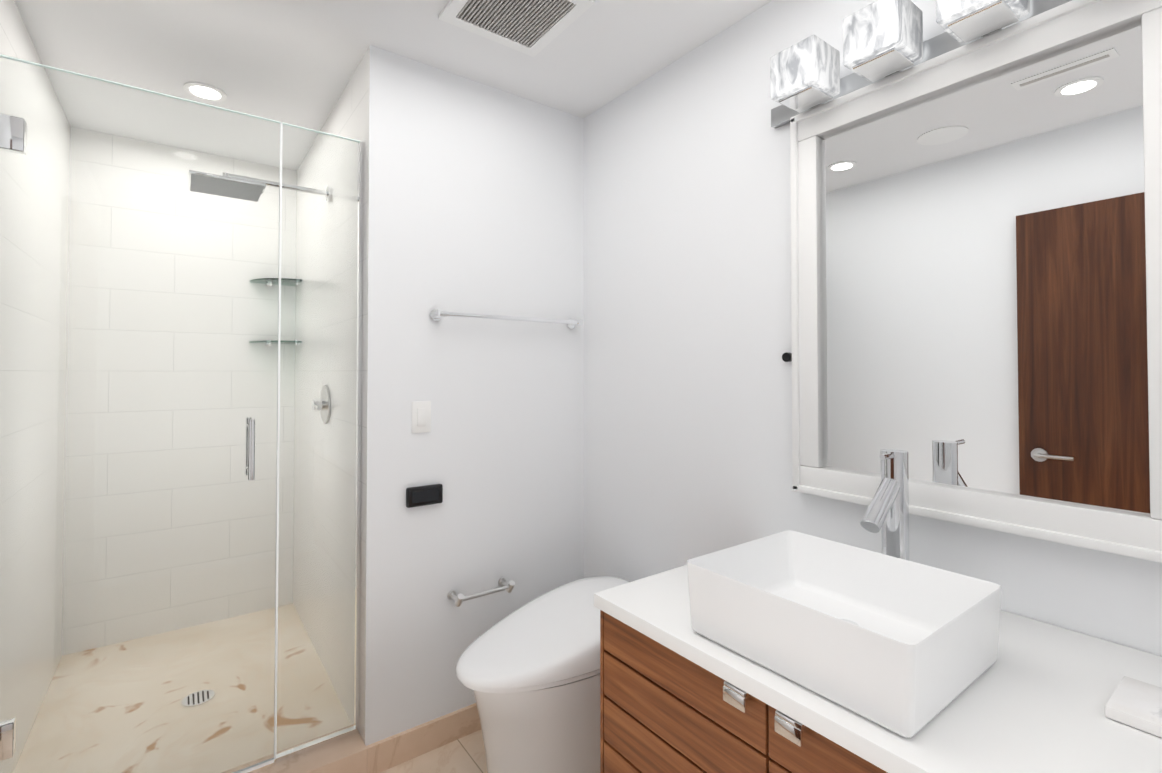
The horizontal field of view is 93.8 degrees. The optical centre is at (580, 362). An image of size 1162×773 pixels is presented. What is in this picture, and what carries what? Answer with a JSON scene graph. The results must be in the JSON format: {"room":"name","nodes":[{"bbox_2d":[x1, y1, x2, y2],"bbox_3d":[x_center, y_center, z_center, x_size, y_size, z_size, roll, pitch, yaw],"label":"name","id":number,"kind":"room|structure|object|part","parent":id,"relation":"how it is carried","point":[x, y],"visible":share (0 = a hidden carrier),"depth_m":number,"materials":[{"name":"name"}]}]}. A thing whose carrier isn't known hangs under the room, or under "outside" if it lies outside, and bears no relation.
{"room":"bathroom","nodes":[
{"label":"bathroom","id":0,"kind":"room"},
{"bbox_2d":[0,0,70,772],"bbox_3d":[-2.010,0.153,1.902,0.120,2.553,1.500,1,-1,-36],"label":"wall","id":1,"kind":"structure","parent":0,"point":[16,41],"depth_m":1.94,"materials":[{"name":"tile"}]},
{"bbox_2d":[62,127,296,655],"bbox_3d":[-2.106,0.169,2.837,1.076,2.553,0.120,1,-1,-36],"label":"wall","id":2,"kind":"structure","parent":0,"point":[207,462],"depth_m":2.77,"materials":[{"name":"tile"}]},
{"bbox_2d":[293,45,411,745],"bbox_3d":[-1.167,0.165,2.598,0.150,2.553,1.620,1,-1,-36],"label":"wall","id":3,"kind":"structure","parent":0,"point":[372,110],"depth_m":2.00,"materials":[{"name":"tile"}]},
{"bbox_2d":[188,170,330,201],"bbox_3d":[-1.321,-0.739,2.264,0.509,0.086,0.250,1,-1,-36],"label":"shower","id":4,"kind":"object","parent":3,"relation":"attached to","point":[236,188],"depth_m":2.19,"materials":[{"name":"silver metal"}]},
{"bbox_2d":[222,724,366,772],"bbox_3d":[-1.163,1.370,1.639,0.956,0.110,0.165,1,-1,-36],"label":"sill","id":5,"kind":"structure","parent":3,"relation":"attached to","point":[347,754],"depth_m":1.82,"materials":[{"name":"stone"}]},
{"bbox_2d":[0,54,362,772],"bbox_3d":[-1.182,0.253,1.684,0.954,2.124,0.118,1,-1,-36],"label":"glass","id":6,"kind":"object","parent":5,"relation":"on","point":[12,132],"visible":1,"depth_m":1.71,"materials":[{"name":"clear glass"}]},
{"bbox_2d":[312,385,329,423],"bbox_3d":[-1.155,0.188,2.404,0.058,0.170,0.196,1,-1,-36],"label":"shower valve","id":7,"kind":"object","parent":3,"relation":"attached to","point":[325,411],"depth_m":2.40,"materials":[{"name":"silver metal"}]},
{"bbox_2d":[366,703,480,772],"bbox_3d":[-0.362,1.384,2.154,0.944,0.100,0.016,1,-1,-36],"label":"baseboard","id":8,"kind":"structure","parent":3,"relation":"attached to","point":[400,748],"depth_m":1.98,"materials":[{"name":"tile"}]},
{"bbox_2d":[14,0,771,170],"bbox_3d":[-0.440,-1.181,1.498,2.140,0.100,4.290,1,-1,-36],"label":"ceiling","id":9,"kind":"structure","parent":0,"point":[294,62],"depth_m":1.99,"materials":[{"name":"white paint"}]},
{"bbox_2d":[183,82,226,101],"bbox_3d":[-1.547,-1.113,2.240,0.148,0.008,0.148,1,-1,-36],"label":"recessed light","id":10,"kind":"object","parent":9,"relation":"in","point":[205,91],"visible":1,"depth_m":2.23,"materials":[{"name":"white"}]},
{"bbox_2d":[439,0,594,56],"bbox_3d":[-0.209,-1.120,1.723,0.360,0.014,0.360,1,-1,-36],"label":"ceiling vent","id":11,"kind":"object","parent":9,"relation":"in","point":[533,28],"visible":1,"depth_m":1.76,"materials":[{"name":"grey metal"}]},
{"bbox_2d":[380,729,486,772],"bbox_3d":[-0.440,1.472,1.452,2.140,0.100,4.290,1,-1,-36],"label":"floor","id":12,"kind":"structure","parent":0,"point":[466,754],"depth_m":1.95,"materials":[{"name":"tile"}]},
{"bbox_2d":[13,604,351,772],"bbox_3d":[-1.617,1.396,2.254,0.956,0.080,1.365,1,-1,-36],"label":"shower floor","id":13,"kind":"structure","parent":12,"relation":"on","point":[96,669],"depth_m":2.16,"materials":[{"name":"stone"}]},
{"bbox_2d":[181,690,214,706],"bbox_3d":[-1.541,1.352,2.190,0.110,0.004,0.110,1,-1,-36],"label":"shower drain","id":14,"kind":"object","parent":13,"relation":"on","point":[191,702],"depth_m":2.18,"materials":[{"name":"silver metal"}]},
{"bbox_2d":[456,576,629,772],"bbox_3d":[-0.062,1.131,1.855,0.760,0.595,0.416,1,-1,-36],"label":"toilet","id":15,"kind":"object","parent":12,"relation":"on","point":[528,673],"visible":0.56,"depth_m":1.67,"materials":[{"name":"white ceramic"}]},
{"bbox_2d":[600,610,887,772],"bbox_3d":[0.714,0.994,0.923,0.674,0.836,1.395,1,-1,-36],"label":"bathroom vanity","id":16,"kind":"object","parent":12,"relation":"on","point":[663,709],"depth_m":1.09,"materials":[{"name":"brown wood"}]},
{"bbox_3d":[0.447,0.590,0.743,0.023,0.034,0.614,1,-1,-36],"label":"bathroom vanity handle","id":17,"kind":"part","parent":16,"relation":"part of","materials":[{"name":"silver metal"}]},
{"bbox_2d":[594,565,1161,772],"bbox_3d":[0.720,0.559,0.923,0.672,0.032,1.416,1,-1,-36],"label":"countertop","id":18,"kind":"structure","parent":16,"relation":"on","point":[1035,696],"depth_m":0.87,"materials":[{"name":"white stone"}]},
{"bbox_2d":[687,530,1001,737],"bbox_3d":[0.485,0.473,1.040,0.369,0.141,0.429,1,-1,-36],"label":"sink","id":19,"kind":"object","parent":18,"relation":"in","point":[904,648],"visible":1,"depth_m":0.99,"materials":[{"name":"white ceramic"}]},
{"bbox_2d":[860,449,908,560],"bbox_3d":[0.681,0.374,1.217,0.164,0.345,0.068,1,-1,-36],"label":"faucet","id":20,"kind":"object","parent":18,"relation":"on","point":[887,512],"visible":0.65,"depth_m":1.22,"materials":[{"name":"silver metal"}]},
{"bbox_2d":[1105,676,1161,737],"bbox_3d":[0.919,0.530,0.778,0.140,0.018,0.225,1,-1,-36],"label":"soap dish","id":21,"kind":"object","parent":18,"relation":"on","point":[1134,703],"visible":0.94,"depth_m":0.83,"materials":[{"name":"white ceramic"}]},
{"bbox_2d":[408,60,583,728],"bbox_3d":[-0.739,0.170,2.913,0.914,2.553,1.620,1,-1,-36],"label":"wall block","id":22,"kind":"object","parent":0,"point":[497,219],"visible":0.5,"depth_m":2.18,"materials":[{"name":"white paint"}]},
{"bbox_2d":[412,401,430,432],"bbox_3d":[-0.589,0.202,2.010,0.072,0.116,0.010,1,-1,-36],"label":"switch plate","id":23,"kind":"object","parent":22,"relation":"attached to","point":[421,416],"visible":1,"depth_m":2.01,"materials":[{"name":"white plastic"}]},
{"bbox_2d":[406,484,442,507],"bbox_3d":[-0.577,0.491,2.005,0.136,0.072,0.024,1,-1,-36],"label":"remote","id":24,"kind":"object","parent":22,"relation":"attached to","point":[417,496],"visible":0.98,"depth_m":1.99,"materials":[{"name":"black plastic"}]},
{"bbox_2d":[447,578,514,606],"bbox_3d":[-0.379,0.884,2.100,0.249,0.050,0.094,1,-1,-36],"label":"paper holder","id":25,"kind":"object","parent":22,"relation":"attached to","point":[459,599],"visible":1,"depth_m":2.07,"materials":[{"name":"silver metal"}]},
{"bbox_2d":[430,309,582,328],"bbox_3d":[-0.275,-0.175,2.204,0.669,0.044,0.080,1,-1,-36],"label":"towel rail","id":26,"kind":"object","parent":22,"relation":"attached to","point":[436,315],"visible":1,"depth_m":2.13,"materials":[{"name":"silver metal"}]},
{"bbox_2d":[584,0,1161,655],"bbox_3d":[0.853,0.145,1.423,0.120,2.553,2.670,1,-1,-36],"label":"wall","id":27,"kind":"structure","parent":0,"point":[686,308],"depth_m":1.87,"materials":[{"name":"white paint"}]},
{"bbox_2d":[782,352,791,361],"bbox_3d":[0.619,-0.015,1.626,0.017,0.028,0.028,1,-1,-36],"label":"hook","id":28,"kind":"object","parent":27,"relation":"attached to","point":[786,357],"visible":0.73,"depth_m":1.62,"materials":[{"name":"black plastic"}]},
{"bbox_2d":[770,0,1071,127],"bbox_3d":[0.818,-0.787,1.244,0.164,0.130,0.960,1,-1,-36],"label":"sconce","id":29,"kind":"object","parent":27,"relation":"attached to","point":[882,39],"visible":0.98,"depth_m":1.30,"materials":[{"name":"grey"}]},
{"bbox_2d":[790,0,1161,562],"bbox_3d":[0.864,-0.177,1.274,0.042,1.090,0.797,1,-1,-36],"label":"mirror","id":30,"kind":"object","parent":27,"relation":"attached to","point":[976,275],"visible":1,"depth_m":1.21,"materials":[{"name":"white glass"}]}
]}

